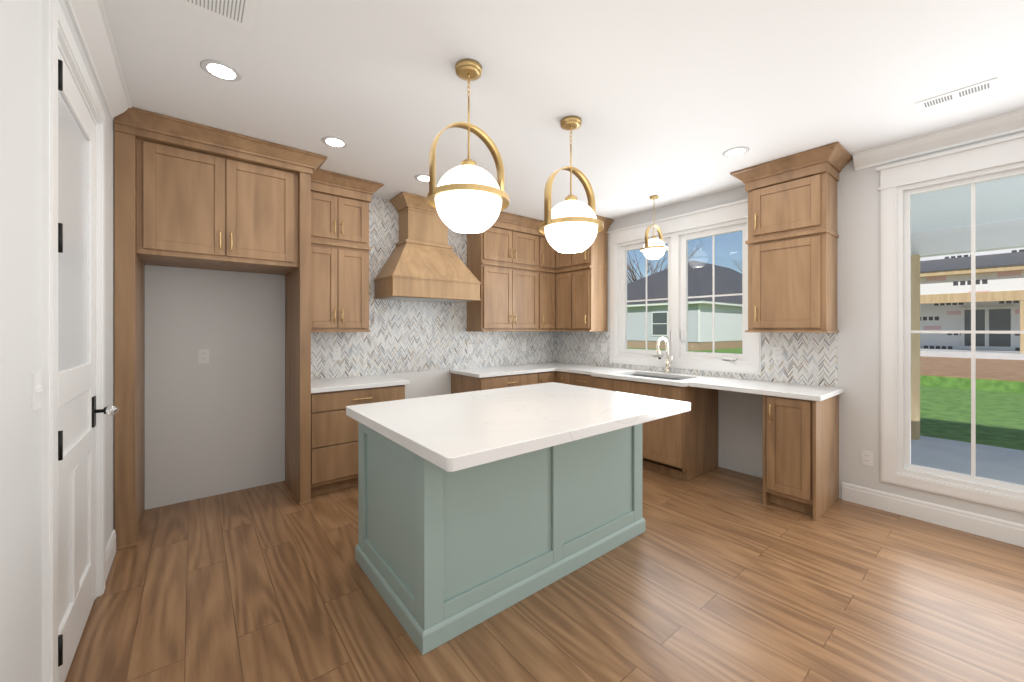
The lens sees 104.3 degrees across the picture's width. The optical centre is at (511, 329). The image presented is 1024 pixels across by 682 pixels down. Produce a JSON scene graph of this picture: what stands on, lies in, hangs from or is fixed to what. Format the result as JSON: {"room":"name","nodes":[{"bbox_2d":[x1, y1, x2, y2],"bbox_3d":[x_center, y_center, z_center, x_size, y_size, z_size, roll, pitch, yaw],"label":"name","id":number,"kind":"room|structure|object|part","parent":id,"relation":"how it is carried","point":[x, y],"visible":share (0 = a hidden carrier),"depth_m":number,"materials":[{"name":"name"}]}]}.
{"room":"kitchen","nodes":[
{"label":"kitchen","id":0,"kind":"room"},
{"bbox_2d":[0,0,113,681],"bbox_3d":[-0.907,0.005,0.388,0.150,2.780,6.900,0,0,-39],"label":"wall","id":1,"kind":"structure","parent":0,"point":[20,20],"depth_m":1.17,"materials":[{"name":"white paint"}]},
{"bbox_2d":[32,371,42,410],"bbox_3d":[-1.505,0.196,1.267,0.015,0.116,0.072,0,0,-39],"label":"light switch","id":2,"kind":"object","parent":1,"relation":"attached to","point":[37,388],"depth_m":1.25,"materials":[{"name":"white plastic"}]},
{"bbox_2d":[42,0,105,681],"bbox_3d":[-1.936,0.115,1.691,0.172,2.560,1.060,0,0,-39],"label":"door frame","id":3,"kind":"structure","parent":1,"relation":"attached to","point":[56,33],"depth_m":1.37,"materials":[{"name":"white wood"}]},
{"bbox_2d":[58,49,94,681],"bbox_3d":[-1.889,0.167,1.726,0.065,2.441,0.842,0,0,-39],"label":"pantry door","id":4,"kind":"structure","parent":1,"relation":"in","point":[76,361],"depth_m":1.74,"materials":[{"name":"white wood"}]},
{"bbox_3d":[-1.623,0.120,1.421,0.030,2.154,0.034,0,0,-39],"label":"pantry door hinges","id":5,"kind":"part","parent":4,"relation":"part of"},
{"bbox_2d":[92,396,118,427],"bbox_3d":[-2.070,0.415,2.030,0.094,0.150,0.056,0,0,-39],"label":"door handle","id":6,"kind":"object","parent":4,"relation":"attached to","point":[95,411],"depth_m":2.01,"materials":[{"name":"black metal"}]},
{"bbox_2d":[64,0,131,119],"bbox_3d":[-0.575,-1.329,0.167,0.092,0.112,5.840,0,0,-39],"label":"crown molding","id":7,"kind":"structure","parent":1,"relation":"attached to","point":[89,19],"depth_m":1.90,"materials":[{"name":"white wood"}]},
{"bbox_2d":[106,529,115,578],"bbox_3d":[-2.353,1.325,2.324,0.014,0.140,0.440,0,0,-39],"label":"baseboard","id":8,"kind":"structure","parent":1,"relation":"attached to","point":[111,546],"depth_m":2.35,"materials":[{"name":"white wood"}]},
{"bbox_2d":[145,265,533,509],"bbox_3d":[-1.178,0.005,4.493,4.500,2.780,0.154,0,0,-39],"label":"wall","id":9,"kind":"structure","parent":0,"point":[216,426],"depth_m":3.34,"materials":[{"name":"white paint"}]},
{"bbox_2d":[198,349,208,363],"bbox_3d":[-2.550,0.225,3.295,0.072,0.116,0.007,0,0,-39],"label":"outlet","id":10,"kind":"object","parent":9,"relation":"attached to","point":[203,354],"depth_m":3.29,"materials":[{"name":"white plastic"}]},
{"bbox_2d":[134,127,301,278],"bbox_3d":[-2.263,-0.893,3.120,0.950,0.795,0.620,0,0,-39],"label":"upper cabinet","id":11,"kind":"object","parent":9,"relation":"attached to","point":[190,195],"depth_m":2.85,"materials":[{"name":"brown wood"}]},
{"bbox_2d":[294,179,369,330],"bbox_3d":[-1.691,-0.640,3.758,0.580,1.300,0.340,0,0,-39],"label":"upper cabinet","id":12,"kind":"object","parent":9,"relation":"attached to","point":[331,289],"depth_m":3.60,"materials":[{"name":"brown wood"}]},
{"bbox_2d":[333,348,340,359],"bbox_3d":[-1.733,0.245,3.939,0.072,0.116,0.007,0,0,-39],"label":"outlet","id":13,"kind":"object","parent":9,"relation":"attached to","point":[336,351],"depth_m":3.94,"materials":[{"name":"white plastic"}]},
{"bbox_2d":[374,192,480,302],"bbox_3d":[-0.896,-0.848,4.293,1.016,1.071,0.498,0,0,-39],"label":"range hood","id":14,"kind":"object","parent":9,"relation":"attached to","point":[424,263],"visible":0.81,"depth_m":4.18,"materials":[{"name":"brown wood"}]},
{"bbox_2d":[311,197,554,379],"bbox_3d":[-0.692,-0.452,4.783,3.420,1.866,0.008,0,0,-39],"label":"tile backsplash","id":15,"kind":"structure","parent":9,"relation":"attached to","point":[409,336],"depth_m":4.41,"materials":[{"name":"tile"}]},
{"bbox_2d":[468,344,472,353],"bbox_3d":[-0.516,0.245,4.914,0.072,0.116,0.007,0,0,-39],"label":"outlet","id":16,"kind":"object","parent":9,"relation":"attached to","point":[470,346],"depth_m":4.92,"materials":[{"name":"white plastic"}]},
{"bbox_2d":[467,219,533,330],"bbox_3d":[-0.072,-0.640,5.055,0.969,1.300,0.340,0,0,-39],"label":"upper cabinet","id":17,"kind":"object","parent":9,"relation":"attached to","point":[501,257],"depth_m":4.83,"materials":[{"name":"brown wood"}]},
{"bbox_2d":[522,343,525,350],"bbox_3d":[0.163,0.245,5.458,0.072,0.116,0.007,0,0,-39],"label":"outlet","id":18,"kind":"object","parent":9,"relation":"attached to","point":[523,344],"depth_m":5.46,"materials":[{"name":"white plastic"}]},
{"bbox_2d":[534,227,553,330],"bbox_3d":[0.360,-0.640,5.363,0.391,1.300,0.401,0,0,-39],"label":"upper cabinet","id":19,"kind":"object","parent":9,"relation":"attached to","point":[543,251],"depth_m":5.23,"materials":[{"name":"brown wood"}]},
{"bbox_2d":[65,467,1023,681],"bbox_3d":[0.927,1.445,1.858,4.850,0.100,6.900,0,0,-39],"label":"floor","id":20,"kind":"structure","parent":0,"point":[719,574],"depth_m":2.01,"materials":[{"name":"brown wood"}]},
{"bbox_2d":[294,383,408,502],"bbox_3d":[-1.510,0.957,3.724,0.820,0.876,0.620,0,0,-39],"label":"base cabinet","id":21,"kind":"object","parent":20,"relation":"on","point":[325,438],"depth_m":3.32,"materials":[{"name":"brown wood"}]},
{"bbox_3d":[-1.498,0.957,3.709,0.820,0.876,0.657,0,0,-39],"label":"drawer","id":22,"kind":"part","parent":21,"relation":"part of","materials":[{"name":"brown wood"}]},
{"bbox_2d":[294,375,408,394],"bbox_3d":[-1.494,0.500,3.724,0.845,0.038,0.641,0,0,-39],"label":"countertop","id":23,"kind":"structure","parent":21,"relation":"on","point":[315,386],"depth_m":3.56,"materials":[{"name":"white stone"}]},
{"bbox_2d":[451,371,541,393],"bbox_3d":[-0.183,0.957,4.787,0.902,0.876,0.620,0,0,-39],"label":"base cabinet","id":24,"kind":"object","parent":20,"relation":"on","point":[459,383],"depth_m":4.51,"materials":[{"name":"brown wood"}]},
{"bbox_2d":[450,363,585,378],"bbox_3d":[0.145,0.500,5.038,1.777,0.038,0.641,0,0,-39],"label":"countertop","id":25,"kind":"structure","parent":24,"relation":"on","point":[522,369],"depth_m":4.74,"materials":[{"name":"white stone"}]},
{"bbox_2d":[352,418,644,654],"bbox_3d":[-0.014,0.957,2.577,1.668,0.876,0.908,0,0,-39],"label":"kitchen island","id":26,"kind":"object","parent":20,"relation":"on","point":[475,508],"depth_m":2.05,"materials":[{"name":"teal wood"}]},
{"bbox_2d":[346,382,690,473],"bbox_3d":[0.067,0.493,2.475,1.760,0.052,1.260,0,0,-39],"label":"island countertop","id":27,"kind":"structure","parent":26,"relation":"on","point":[453,433],"depth_m":2.10,"materials":[{"name":"white stone"}]},
{"bbox_2d":[542,371,553,382],"bbox_3d":[0.200,0.957,5.094,0.327,0.876,0.620,0,0,-39],"label":"base cabinet","id":28,"kind":"object","parent":20,"relation":"on","point":[547,376],"depth_m":4.88,"materials":[{"name":"brown wood"}]},
{"bbox_2d":[554,371,561,382],"bbox_3d":[0.889,0.957,5.032,0.620,0.876,0.287,0,0,-39],"label":"base cabinet","id":29,"kind":"object","parent":20,"relation":"on","point":[557,374],"depth_m":4.94,"materials":[{"name":"brown wood"}]},
{"bbox_2d":[562,371,609,389],"bbox_3d":[1.036,0.957,4.804,0.675,0.876,0.502,0,0,-39],"label":"base cabinet","id":30,"kind":"object","parent":20,"relation":"on","point":[578,378],"depth_m":4.60,"materials":[{"name":"brown wood"}]},
{"bbox_2d":[763,395,838,520],"bbox_3d":[2.337,0.957,3.221,0.625,0.876,0.355,0,0,-39],"label":"base cabinet","id":31,"kind":"object","parent":20,"relation":"on","point":[801,437],"depth_m":3.04,"materials":[{"name":"brown wood"}]},
{"bbox_2d":[554,365,843,402],"bbox_3d":[1.596,0.500,4.075,0.717,0.038,2.675,0,0,-39],"label":"countertop","id":32,"kind":"structure","parent":31,"relation":"on","point":[783,390],"depth_m":3.52,"materials":[{"name":"white stone"}]},
{"bbox_2d":[610,371,701,406],"bbox_3d":[1.487,0.623,4.165,0.418,0.232,0.748,0,0,-39],"label":"sink","id":33,"kind":"object","parent":32,"relation":"in","point":[693,395],"depth_m":3.84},
{"bbox_2d":[656,337,672,374],"bbox_3d":[1.638,0.281,4.284,0.228,0.397,0.084,0,0,-39],"label":"faucet","id":34,"kind":"object","parent":32,"relation":"on","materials":[{"name":"silver metal"}]},
{"bbox_2d":[102,0,1023,220],"bbox_3d":[0.927,-1.435,1.858,4.850,0.100,6.900,0,0,-39],"label":"ceiling","id":35,"kind":"structure","parent":0,"point":[668,102],"depth_m":2.22,"materials":[{"name":"white paint"}]},
{"bbox_2d":[174,0,256,29],"bbox_3d":[-1.242,-1.382,1.606,0.350,0.006,0.320,0,0,-39],"label":"ceiling vent","id":36,"kind":"object","parent":35,"relation":"in","point":[240,13],"visible":1,"depth_m":1.72,"materials":[{"name":"white metal"}]},
{"bbox_2d":[200,59,241,80],"bbox_3d":[-1.557,-1.382,2.135,0.184,0.006,0.184,0,0,-39],"label":"recessed light","id":37,"kind":"object","parent":35,"relation":"in","point":[221,70],"visible":1,"depth_m":2.12,"materials":[{"name":"white"}]},
{"bbox_2d":[321,136,347,147],"bbox_3d":[-1.311,-1.382,2.948,0.184,0.006,0.184,0,0,-39],"label":"recessed light","id":38,"kind":"object","parent":35,"relation":"in","point":[334,141],"visible":1,"depth_m":2.93,"materials":[{"name":"white"}]},
{"bbox_2d":[415,174,428,181],"bbox_3d":[-0.799,-1.382,3.652,0.184,0.006,0.184,0,0,-39],"label":"recessed light","id":39,"kind":"object","parent":35,"relation":"in","point":[423,177],"visible":0.62,"depth_m":3.62,"materials":[{"name":"white"}]},
{"bbox_2d":[427,59,508,233],"bbox_3d":[-0.230,-0.956,2.110,0.430,0.857,0.430,0,0,-39],"label":"pendant light","id":40,"kind":"object","parent":35,"relation":"hanging from","point":[469,196],"visible":1,"depth_m":2.00,"materials":[{"name":"white glass"}]},
{"bbox_3d":[-0.230,-0.692,2.110,0.352,0.328,0.352,0,0,-39],"label":"globe","id":41,"kind":"part","parent":40,"relation":"part of","materials":[{"name":"white glass"}]},
{"bbox_2d":[539,116,603,252],"bbox_3d":[0.393,-0.954,2.653,0.430,0.862,0.430,0,0,-39],"label":"pendant light","id":42,"kind":"object","parent":35,"relation":"hanging from","point":[570,224],"visible":1,"depth_m":2.54,"materials":[{"name":"white glass"}]},
{"bbox_3d":[0.393,-0.687,2.653,0.352,0.328,0.352,0,0,-39],"label":"globe","id":43,"kind":"part","parent":42,"relation":"part of","materials":[{"name":"white glass"}]},
{"bbox_2d":[640,195,667,258],"bbox_3d":[1.484,-1.061,4.162,0.276,0.646,0.276,0,0,-39],"label":"light","id":44,"kind":"object","parent":35,"relation":"hanging from","point":[654,247],"visible":1,"depth_m":4.09,"materials":[{"name":"white glass"}]},
{"bbox_3d":[1.484,-0.843,4.162,0.224,0.209,0.224,0,0,-39],"label":"globe","id":45,"kind":"part","parent":44,"relation":"part of","materials":[{"name":"white glass"}]},
{"bbox_2d":[723,146,748,156],"bbox_3d":[1.748,-1.382,3.111,0.184,0.006,0.184,0,0,-39],"label":"recessed light","id":46,"kind":"object","parent":35,"relation":"in","point":[735,151],"visible":1,"depth_m":3.09,"materials":[{"name":"white"}]},
{"bbox_2d":[915,77,997,110],"bbox_3d":[2.620,-1.382,2.355,0.135,0.006,0.320,0,0,-39],"label":"ceiling vent","id":47,"kind":"object","parent":35,"relation":"in","point":[977,88],"visible":1,"depth_m":2.34,"materials":[{"name":"white metal"}]},
{"bbox_2d":[607,131,1023,524],"bbox_3d":[2.761,0.005,3.327,0.150,2.780,6.900,0,0,-39],"label":"wall","id":48,"kind":"structure","parent":0,"point":[740,415],"depth_m":3.21,"materials":[{"name":"white paint"}]},
{"bbox_2d":[554,249,573,330],"bbox_3d":[0.800,-0.640,5.318,0.401,1.300,0.379,0,0,-39],"label":"upper cabinet","id":49,"kind":"object","parent":48,"relation":"attached to","point":[563,262],"depth_m":5.25,"materials":[{"name":"brown wood"}]},
{"bbox_2d":[574,227,608,330],"bbox_3d":[0.974,-0.640,5.149,0.340,1.300,0.379,0,0,-39],"label":"upper cabinet","id":50,"kind":"object","parent":48,"relation":"attached to","point":[590,265],"depth_m":5.00,"materials":[{"name":"brown wood"}]},
{"bbox_2d":[590,343,594,351],"bbox_3d":[1.068,0.241,5.302,0.008,0.116,0.072,0,0,-39],"label":"outlet","id":51,"kind":"object","parent":48,"relation":"attached to","point":[592,345],"depth_m":5.29,"materials":[{"name":"white plastic"}]},
{"bbox_2d":[601,343,606,351],"bbox_3d":[1.187,0.241,5.153,0.008,0.116,0.085,0,0,-39],"label":"outlet","id":52,"kind":"object","parent":48,"relation":"attached to","point":[603,345],"depth_m":5.15,"materials":[{"name":"white plastic"}]},
{"bbox_2d":[607,199,760,374],"bbox_3d":[1.838,-0.406,4.439,0.180,1.672,1.774,0,0,-39],"label":"window","id":53,"kind":"structure","parent":48,"relation":"in","point":[678,297],"depth_m":4.38,"materials":[{"name":"white wood"}]},
{"bbox_2d":[555,329,837,386],"bbox_3d":[1.666,-0.452,4.567,0.008,1.866,3.270,0,0,-39],"label":"tile backsplash","id":54,"kind":"structure","parent":48,"relation":"attached to","point":[807,358],"depth_m":3.63,"materials":[{"name":"tile"}]},
{"bbox_2d":[773,347,781,359],"bbox_3d":[2.412,0.221,3.624,0.007,0.116,0.072,0,0,-39],"label":"outlet","id":55,"kind":"object","parent":48,"relation":"attached to","point":[777,351],"depth_m":3.62,"materials":[{"name":"white plastic"}]},
{"bbox_2d":[746,159,840,330],"bbox_3d":[2.377,-0.640,3.398,0.340,1.300,0.560,0,0,-39],"label":"upper cabinet","id":56,"kind":"object","parent":48,"relation":"attached to","point":[792,241],"depth_m":3.25,"materials":[{"name":"brown wood"}]},
{"bbox_2d":[861,450,872,466],"bbox_3d":[2.806,1.020,3.145,0.007,0.116,0.072,0,0,-39],"label":"outlet","id":57,"kind":"object","parent":48,"relation":"attached to","point":[866,456],"depth_m":3.14,"materials":[{"name":"white plastic"}]},
{"bbox_2d":[842,482,1023,546],"bbox_3d":[3.733,1.325,1.982,0.014,0.140,3.285,0,0,-39],"label":"baseboard","id":58,"kind":"structure","parent":48,"relation":"attached to","point":[1009,532],"depth_m":2.84,"materials":[{"name":"white wood"}]},
{"bbox_2d":[852,108,1023,170],"bbox_3d":[3.728,-1.329,1.927,0.092,0.112,3.205,0,0,-39],"label":"crown molding","id":59,"kind":"structure","parent":48,"relation":"attached to","point":[1010,122],"depth_m":2.79,"materials":[{"name":"white wood"}]},
{"bbox_2d":[876,133,1023,512],"bbox_3d":[3.189,-0.036,2.753,0.180,2.422,0.974,0,0,-39],"label":"window","id":60,"kind":"structure","parent":48,"relation":"in","point":[1008,150],"depth_m":2.94,"materials":[{"name":"white"}]},
{"label":"outside","id":61,"kind":"structure","parent":0,"visible":0},
{"bbox_2d":[627,348,1023,450],"bbox_3d":[63.136,1.680,55.925,159.840,0.630,240.000,0,0,-39],"label":"lawn","id":62,"kind":"structure","parent":61,"point":[984,433],"depth_m":9.59,"materials":[{"name":"green plant"}]},
{"bbox_2d":[627,260,741,350],"bbox_3d":[13.715,-2.405,44.713,27.100,7.600,28.600,0,0,-39],"label":"house","id":63,"kind":"structure","parent":62,"relation":"on","point":[703,305],"depth_m":28.77,"materials":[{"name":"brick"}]},
{"bbox_2d":[627,243,741,282],"bbox_3d":[18.282,-5.417,51.372,18.192,13.624,29.190,0,0,-39],"label":"trees","id":64,"kind":"object","parent":62,"relation":"on","point":[631,271],"depth_m":49.21,"materials":[{"name":"brown plant"}]},
{"bbox_2d":[911,175,1023,484],"bbox_3d":[5.522,0.175,2.688,3.340,3.040,4.950,0,0,-39],"label":"porch","id":65,"kind":"object","parent":62,"relation":"on","point":[940,242],"depth_m":4.61,"materials":[{"name":"concrete"}]},
{"bbox_2d":[920,247,1023,359],"bbox_3d":[30.536,-2.820,20.838,16.600,8.370,22.000,0,0,-39],"label":"house","id":66,"kind":"structure","parent":62,"relation":"on","point":[1008,258],"depth_m":20.12,"materials":[{"name":"concrete"}]}
]}

